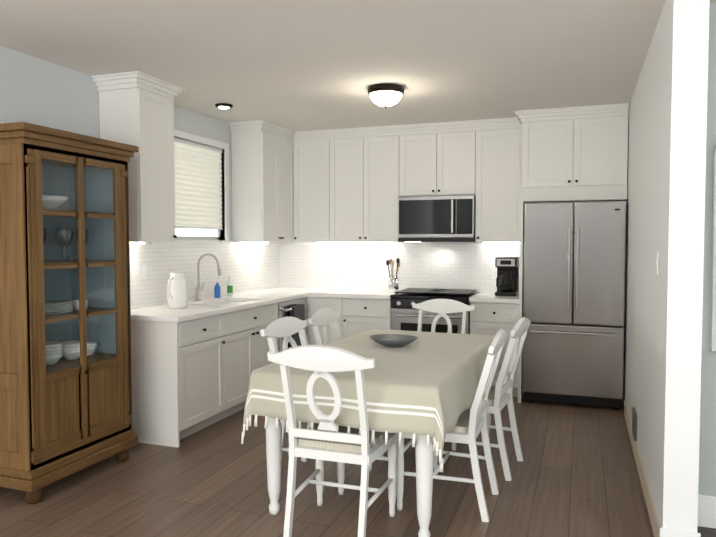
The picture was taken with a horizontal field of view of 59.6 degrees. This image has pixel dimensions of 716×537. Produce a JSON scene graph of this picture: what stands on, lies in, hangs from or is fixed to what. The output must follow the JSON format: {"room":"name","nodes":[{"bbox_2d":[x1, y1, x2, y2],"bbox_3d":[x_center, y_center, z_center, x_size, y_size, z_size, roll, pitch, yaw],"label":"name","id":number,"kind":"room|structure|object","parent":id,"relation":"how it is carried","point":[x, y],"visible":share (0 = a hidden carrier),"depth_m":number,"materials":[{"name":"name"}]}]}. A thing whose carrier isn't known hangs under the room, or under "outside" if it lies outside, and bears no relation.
{"room":"kitchen","nodes":[
{"label":"kitchen","id":0,"kind":"room"},
{"bbox_2d":[0,46,231,240],"bbox_3d":[-2.417,0.002,3.147,0.140,2.600,8.875,1,3,20],"label":"wall","id":1,"kind":"structure","parent":0,"point":[37,91],"depth_m":4.14,"materials":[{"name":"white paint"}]},
{"bbox_2d":[96,79,176,242],"bbox_3d":[-1.620,-0.749,4.613,0.346,1.107,0.400,1,3,20],"label":"upper cabinet","id":2,"kind":"object","parent":1,"relation":"attached to","point":[134,112],"depth_m":4.45,"materials":[{"name":"white wood"}]},
{"bbox_2d":[149,129,230,243],"bbox_3d":[-1.521,-0.705,5.563,0.161,0.970,1.200,1,3,20],"label":"window","id":3,"kind":"structure","parent":1,"relation":"in","point":[196,236],"depth_m":5.84,"materials":[{"name":"white paint"}]},
{"bbox_2d":[174,137,222,229],"bbox_3d":[-1.519,-0.742,5.561,0.065,0.774,1.072,1,3,20],"label":"window shade","id":4,"kind":"object","parent":3,"relation":"attached to","point":[198,188],"visible":0.56,"depth_m":5.67,"materials":[{"name":"white fabric"}]},
{"bbox_2d":[231,127,278,242],"bbox_3d":[-1.015,-0.820,6.301,0.346,1.107,0.405,1,3,20],"label":"upper cabinet","id":5,"kind":"object","parent":1,"relation":"attached to","point":[255,150],"depth_m":6.13,"materials":[{"name":"white wood"}]},
{"bbox_2d":[279,131,298,242],"bbox_3d":[-0.890,-0.830,6.561,0.406,1.107,0.401,1,3,20],"label":"upper cabinet","id":6,"kind":"object","parent":1,"relation":"attached to","point":[288,143],"depth_m":6.61,"materials":[{"name":"white wood"}]},
{"bbox_2d":[299,135,334,242],"bbox_3d":[-0.427,-0.839,6.755,0.495,1.107,0.390,1,3,20],"label":"upper cabinet","id":7,"kind":"object","parent":0,"relation":"attached to","point":[315,219],"depth_m":6.61,"materials":[{"name":"white wood"}]},
{"bbox_2d":[335,131,370,242],"bbox_3d":[-0.063,-0.834,6.649,0.494,1.107,0.346,1,3,20],"label":"upper cabinet","id":8,"kind":"object","parent":0,"relation":"attached to","point":[353,151],"depth_m":6.47,"materials":[{"name":"white wood"}]},
{"bbox_2d":[0,397,715,536],"bbox_3d":[0.228,1.370,2.257,6.550,0.060,8.875,1,3,20],"label":"floor","id":9,"kind":"structure","parent":0,"point":[574,473],"depth_m":3.58,"materials":[{"name":"brown wood"}]},
{"bbox_2d":[0,122,138,503],"bbox_3d":[-1.827,0.246,3.788,0.522,2.058,0.900,1,3,20],"label":"tall cabinet","id":10,"kind":"object","parent":9,"relation":"on","point":[65,368],"visible":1,"depth_m":3.67,"materials":[{"name":"brown wood"}]},
{"bbox_2d":[131,315,230,447],"bbox_3d":[-1.440,0.795,4.763,0.627,0.880,0.663,1,3,20],"label":"base cabinet","id":11,"kind":"object","parent":9,"relation":"on","point":[181,372],"depth_m":4.46,"materials":[{"name":"white wood"}]},
{"bbox_2d":[130,287,326,322],"bbox_3d":[-1.071,0.293,5.739,0.651,0.040,2.826,1,3,20],"label":"countertop","id":12,"kind":"structure","parent":11,"relation":"on","point":[195,309],"depth_m":5.08,"materials":[{"name":"white stone"}]},
{"bbox_2d":[167,272,187,308],"bbox_3d":[-1.416,0.171,4.856,0.150,0.277,0.201,1,3,20],"label":"pitcher","id":13,"kind":"object","parent":12,"relation":"on","point":[177,293],"visible":1,"depth_m":4.82,"materials":[{"name":"white ceramic"}]},
{"bbox_2d":[196,253,221,299],"bbox_3d":[-1.308,0.072,5.518,0.262,0.420,0.094,1,3,20],"label":"faucet","id":14,"kind":"object","parent":12,"relation":"on","point":[199,289],"visible":1,"depth_m":5.52,"materials":[{"name":"silver metal"}]},
{"bbox_2d":[214,278,220,297],"bbox_3d":[-1.300,0.180,5.775,0.055,0.182,0.056,-1,3,-22],"label":"soap bottle","id":15,"kind":"object","parent":12,"relation":"on","point":[217,292],"depth_m":5.76,"materials":[{"name":"blue plastic"}]},
{"bbox_2d":[211,299,246,306],"bbox_3d":[-1.171,0.419,5.463,0.416,0.212,0.716,1,3,20],"label":"sink","id":16,"kind":"object","parent":12,"relation":"in","point":[218,302],"depth_m":5.75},
{"bbox_2d":[227,275,232,295],"bbox_3d":[-1.226,0.165,5.982,0.055,0.195,0.054,1,3,20],"label":"soap bottle","id":17,"kind":"object","parent":12,"relation":"on","point":[229,285],"depth_m":5.96,"materials":[{"name":"green"}]},
{"bbox_2d":[231,303,277,414],"bbox_3d":[-1.199,0.766,5.437,0.626,0.880,1.001,1,3,20],"label":"base cabinet","id":18,"kind":"object","parent":9,"relation":"on","point":[249,350],"depth_m":5.27,"materials":[{"name":"white wood"}]},
{"bbox_2d":[278,298,307,351],"bbox_3d":[-0.884,0.740,6.176,0.668,0.872,0.590,1,3,20],"label":"dishwasher","id":19,"kind":"object","parent":9,"relation":"on","point":[295,308],"visible":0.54,"depth_m":6.00,"materials":[{"name":"grey metal"}]},
{"bbox_2d":[291,299,306,336],"bbox_3d":[-0.726,0.710,6.787,0.606,0.880,0.654,1,3,20],"label":"base cabinet","id":20,"kind":"object","parent":9,"relation":"on","point":[291,299],"depth_m":6.40,"materials":[{"name":"white wood"}]},
{"bbox_2d":[260,317,371,494],"bbox_3d":[-0.233,0.792,3.825,0.543,0.970,0.520,1,3,24],"label":"chair","id":21,"kind":"object","parent":9,"relation":"on","point":[286,328],"visible":0.23,"depth_m":3.83,"materials":[{"name":"white paint"}]},
{"bbox_2d":[307,299,346,344],"bbox_3d":[-0.217,0.717,6.620,0.463,0.880,0.626,1,3,20],"label":"base cabinet","id":22,"kind":"object","parent":9,"relation":"on","point":[340,305],"depth_m":6.31,"materials":[{"name":"white wood"}]},
{"bbox_2d":[267,345,398,536],"bbox_3d":[-0.094,0.823,3.096,0.520,0.970,0.543,1,3,19],"label":"chair","id":23,"kind":"object","parent":9,"relation":"on","point":[318,443],"visible":0.98,"depth_m":2.93,"materials":[{"name":"white paint"}]},
{"bbox_2d":[308,308,383,456],"bbox_3d":[-0.008,0.769,4.375,0.543,0.970,0.520,1,3,19],"label":"chair","id":24,"kind":"object","parent":9,"relation":"on","point":[325,317],"visible":0.25,"depth_m":4.40,"materials":[{"name":"white paint"}]},
{"bbox_2d":[347,299,391,335],"bbox_3d":[0.184,0.723,6.476,0.508,0.880,0.626,1,3,20],"label":"base cabinet","id":25,"kind":"object","parent":9,"relation":"on","point":[362,314],"depth_m":6.17,"materials":[{"name":"white wood"}]},
{"bbox_2d":[307,287,395,298],"bbox_3d":[0.011,0.261,6.506,0.869,0.040,0.651,1,3,20],"label":"countertop","id":26,"kind":"structure","parent":25,"relation":"on","point":[332,292],"depth_m":6.30,"materials":[{"name":"white stone"}]},
{"bbox_2d":[386,258,399,291],"bbox_3d":[0.369,0.063,6.550,0.144,0.350,0.113,1,3,20],"label":"utensil crock","id":27,"kind":"object","parent":26,"relation":"on","point":[393,283],"visible":1,"depth_m":6.52,"materials":[{"name":"white ceramic"}]},
{"bbox_2d":[266,385,491,536],"bbox_3d":[0.232,0.890,3.854,0.960,0.765,1.700,1,3,22],"label":"dining table","id":28,"kind":"object","parent":9,"relation":"on","point":[424,471],"visible":0.17,"depth_m":2.97,"materials":[{"name":"white paint"}]},
{"bbox_2d":[241,329,503,471],"bbox_3d":[0.232,0.691,3.845,1.070,0.375,1.822,1,3,22],"label":"tablecloth","id":29,"kind":"object","parent":28,"relation":"on","point":[425,383],"visible":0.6,"depth_m":3.13,"materials":[{"name":"fabric"}]},
{"bbox_2d":[369,334,417,346],"bbox_3d":[0.224,0.465,3.961,0.319,0.063,0.243,1,3,20],"label":"bowl","id":30,"kind":"object","parent":29,"relation":"on","point":[393,340],"visible":1,"depth_m":3.93,"materials":[{"name":"grey metal"}]},
{"bbox_2d":[391,288,478,333],"bbox_3d":[0.769,0.698,6.215,0.756,0.951,0.700,1,3,20],"label":"range","id":31,"kind":"object","parent":9,"relation":"on","point":[404,315],"visible":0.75,"depth_m":5.98,"materials":[{"name":"grey metal"}]},
{"bbox_2d":[412,299,474,333],"bbox_3d":[0.613,0.744,4.969,0.520,0.970,0.543,1,3,22],"label":"chair","id":32,"kind":"object","parent":9,"relation":"on","point":[442,307],"visible":0.25,"depth_m":5.16,"materials":[{"name":"white paint"}]},
{"bbox_2d":[396,329,506,521],"bbox_3d":[0.521,0.808,3.443,0.543,0.970,0.520,1,3,20],"label":"chair","id":33,"kind":"object","parent":9,"relation":"on","point":[471,424],"visible":0.77,"depth_m":3.30,"materials":[{"name":"white paint"}]},
{"bbox_2d":[432,317,530,480],"bbox_3d":[0.794,0.785,4.005,0.543,0.970,0.520,1,3,25],"label":"chair","id":34,"kind":"object","parent":9,"relation":"on","point":[500,397],"visible":0.62,"depth_m":3.84,"materials":[{"name":"white paint"}]},
{"bbox_2d":[470,303,522,402],"bbox_3d":[1.361,0.741,6.056,0.455,0.880,0.626,1,3,20],"label":"base cabinet","id":35,"kind":"object","parent":9,"relation":"on","point":[487,318],"depth_m":5.74,"materials":[{"name":"white wood"}]},
{"bbox_2d":[469,291,522,302],"bbox_3d":[1.356,0.281,6.025,0.456,0.040,0.651,1,3,20],"label":"countertop","id":36,"kind":"structure","parent":35,"relation":"on","point":[484,296],"depth_m":5.77,"materials":[{"name":"white stone"}]},
{"bbox_2d":[495,257,518,295],"bbox_3d":[1.451,0.073,6.084,0.200,0.370,0.268,1,3,20],"label":"coffee maker","id":37,"kind":"object","parent":36,"relation":"on","point":[507,281],"visible":1,"depth_m":6.00,"materials":[{"name":"black plastic"}]},
{"bbox_2d":[522,201,626,409],"bbox_3d":[1.963,0.305,5.699,0.826,1.780,0.805,1,3,20],"label":"fridge","id":38,"kind":"object","parent":9,"relation":"on","point":[574,290],"visible":1,"depth_m":5.37,"materials":[{"name":"grey metal"}]},
{"bbox_2d":[0,0,715,131],"bbox_3d":[0.228,-1.288,2.146,6.550,0.060,8.875,1,3,20],"label":"ceiling","id":39,"kind":"structure","parent":0,"point":[302,65],"depth_m":3.80,"materials":[{"name":"white paint"}]},
{"bbox_2d":[215,103,232,108],"bbox_3d":[-1.140,-1.378,5.313,0.150,0.024,0.150,1,3,20],"label":"recessed light","id":40,"kind":"object","parent":39,"relation":"in","point":[223,105],"visible":1,"depth_m":5.27,"materials":[{"name":"brown metal"}]},
{"bbox_2d":[367,83,403,107],"bbox_3d":[0.210,-1.288,4.727,0.280,0.154,0.280,1,3,20],"label":"ceiling lamp","id":41,"kind":"object","parent":39,"relation":"attached to","point":[385,95],"visible":1,"depth_m":4.63,"materials":[{"name":"white glass"}]},
{"bbox_2d":[371,131,414,242],"bbox_3d":[0.294,-0.829,6.521,0.498,1.107,0.346,1,3,20],"label":"upper cabinet","id":42,"kind":"object","parent":0,"relation":"attached to","point":[388,148],"depth_m":6.35,"materials":[{"name":"white wood"}]},
{"bbox_2d":[407,127,442,196],"bbox_3d":[0.679,-1.053,6.374,0.440,0.647,0.346,1,3,20],"label":"upper cabinet","id":43,"kind":"object","parent":0,"relation":"attached to","point":[424,144],"depth_m":6.20,"materials":[{"name":"white wood"}]},
{"bbox_2d":[398,195,475,241],"bbox_3d":[0.814,-0.491,6.292,0.756,0.452,0.449,1,3,20],"label":"microwave","id":44,"kind":"object","parent":43,"relation":"attached to","point":[436,218],"visible":1,"depth_m":6.12,"materials":[{"name":"grey"}]},
{"bbox_2d":[443,127,478,195],"bbox_3d":[0.985,-1.048,6.264,0.440,0.647,0.346,1,3,20],"label":"upper cabinet","id":45,"kind":"object","parent":0,"relation":"attached to","point":[458,142],"depth_m":6.09,"materials":[{"name":"white wood"}]},
{"bbox_2d":[467,123,524,242],"bbox_3d":[1.379,-0.812,6.133,0.517,1.107,0.346,1,3,20],"label":"upper cabinet","id":46,"kind":"object","parent":0,"relation":"attached to","point":[499,214],"depth_m":5.97,"materials":[{"name":"white wood"}]},
{"bbox_2d":[519,111,582,202],"bbox_3d":[1.807,-0.982,5.819,0.497,0.742,0.636,1,3,20],"label":"upper cabinet","id":47,"kind":"object","parent":0,"relation":"attached to","point":[550,146],"depth_m":5.53,"materials":[{"name":"white wood"}]},
{"bbox_2d":[622,0,709,532],"bbox_3d":[2.014,-0.048,4.343,0.140,2.600,3.355,1,3,20],"label":"wall","id":48,"kind":"structure","parent":0,"point":[666,165],"depth_m":2.81,"materials":[{"name":"white paint"}]},
{"bbox_2d":[583,111,628,201],"bbox_3d":[2.165,-0.977,5.690,0.496,0.742,0.636,1,3,20],"label":"upper cabinet","id":49,"kind":"object","parent":48,"relation":"attached to","point":[605,133],"depth_m":5.38,"materials":[{"name":"white wood"}]},
{"bbox_2d":[632,407,636,440],"bbox_3d":[1.881,1.056,4.248,0.015,0.180,0.200,1,3,20],"label":"vent","id":50,"kind":"object","parent":48,"relation":"attached to","point":[634,423],"depth_m":4.17,"materials":[{"name":"grey metal"}]},
{"bbox_2d":[624,401,664,536],"bbox_3d":[1.799,1.196,4.022,0.011,0.140,2.532,1,3,20],"label":"baseboard","id":51,"kind":"structure","parent":48,"relation":"attached to","point":[657,531],"depth_m":3.52,"materials":[{"name":"beige wood"}]},
{"bbox_2d":[655,251,658,274],"bbox_3d":[1.514,-0.029,3.165,0.007,0.120,0.080,1,3,20],"label":"light switch","id":52,"kind":"object","parent":48,"relation":"attached to","point":[657,252],"depth_m":3.13,"materials":[{"name":"white paint"}]},
{"bbox_2d":[698,3,715,496],"bbox_3d":[2.737,0.015,2.824,2.245,2.600,0.140,1,3,20],"label":"wall","id":53,"kind":"structure","parent":0,"point":[707,465],"depth_m":3.12,"materials":[{"name":"grey paint"}]},
{"bbox_2d":[697,495,715,527],"bbox_3d":[2.712,1.237,2.804,2.244,0.160,0.011,1,3,20],"label":"baseboard","id":54,"kind":"structure","parent":53,"relation":"attached to","point":[706,511],"depth_m":3.14,"materials":[{"name":"white wood"}]},
{"bbox_2d":[710,145,715,351],"bbox_3d":[2.075,-0.183,2.949,0.710,1.195,0.051,1,3,20],"label":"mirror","id":55,"kind":"object","parent":53,"relation":"attached to","point":[713,316],"visible":1,"depth_m":3.06,"materials":[{"name":"white"}]}
]}

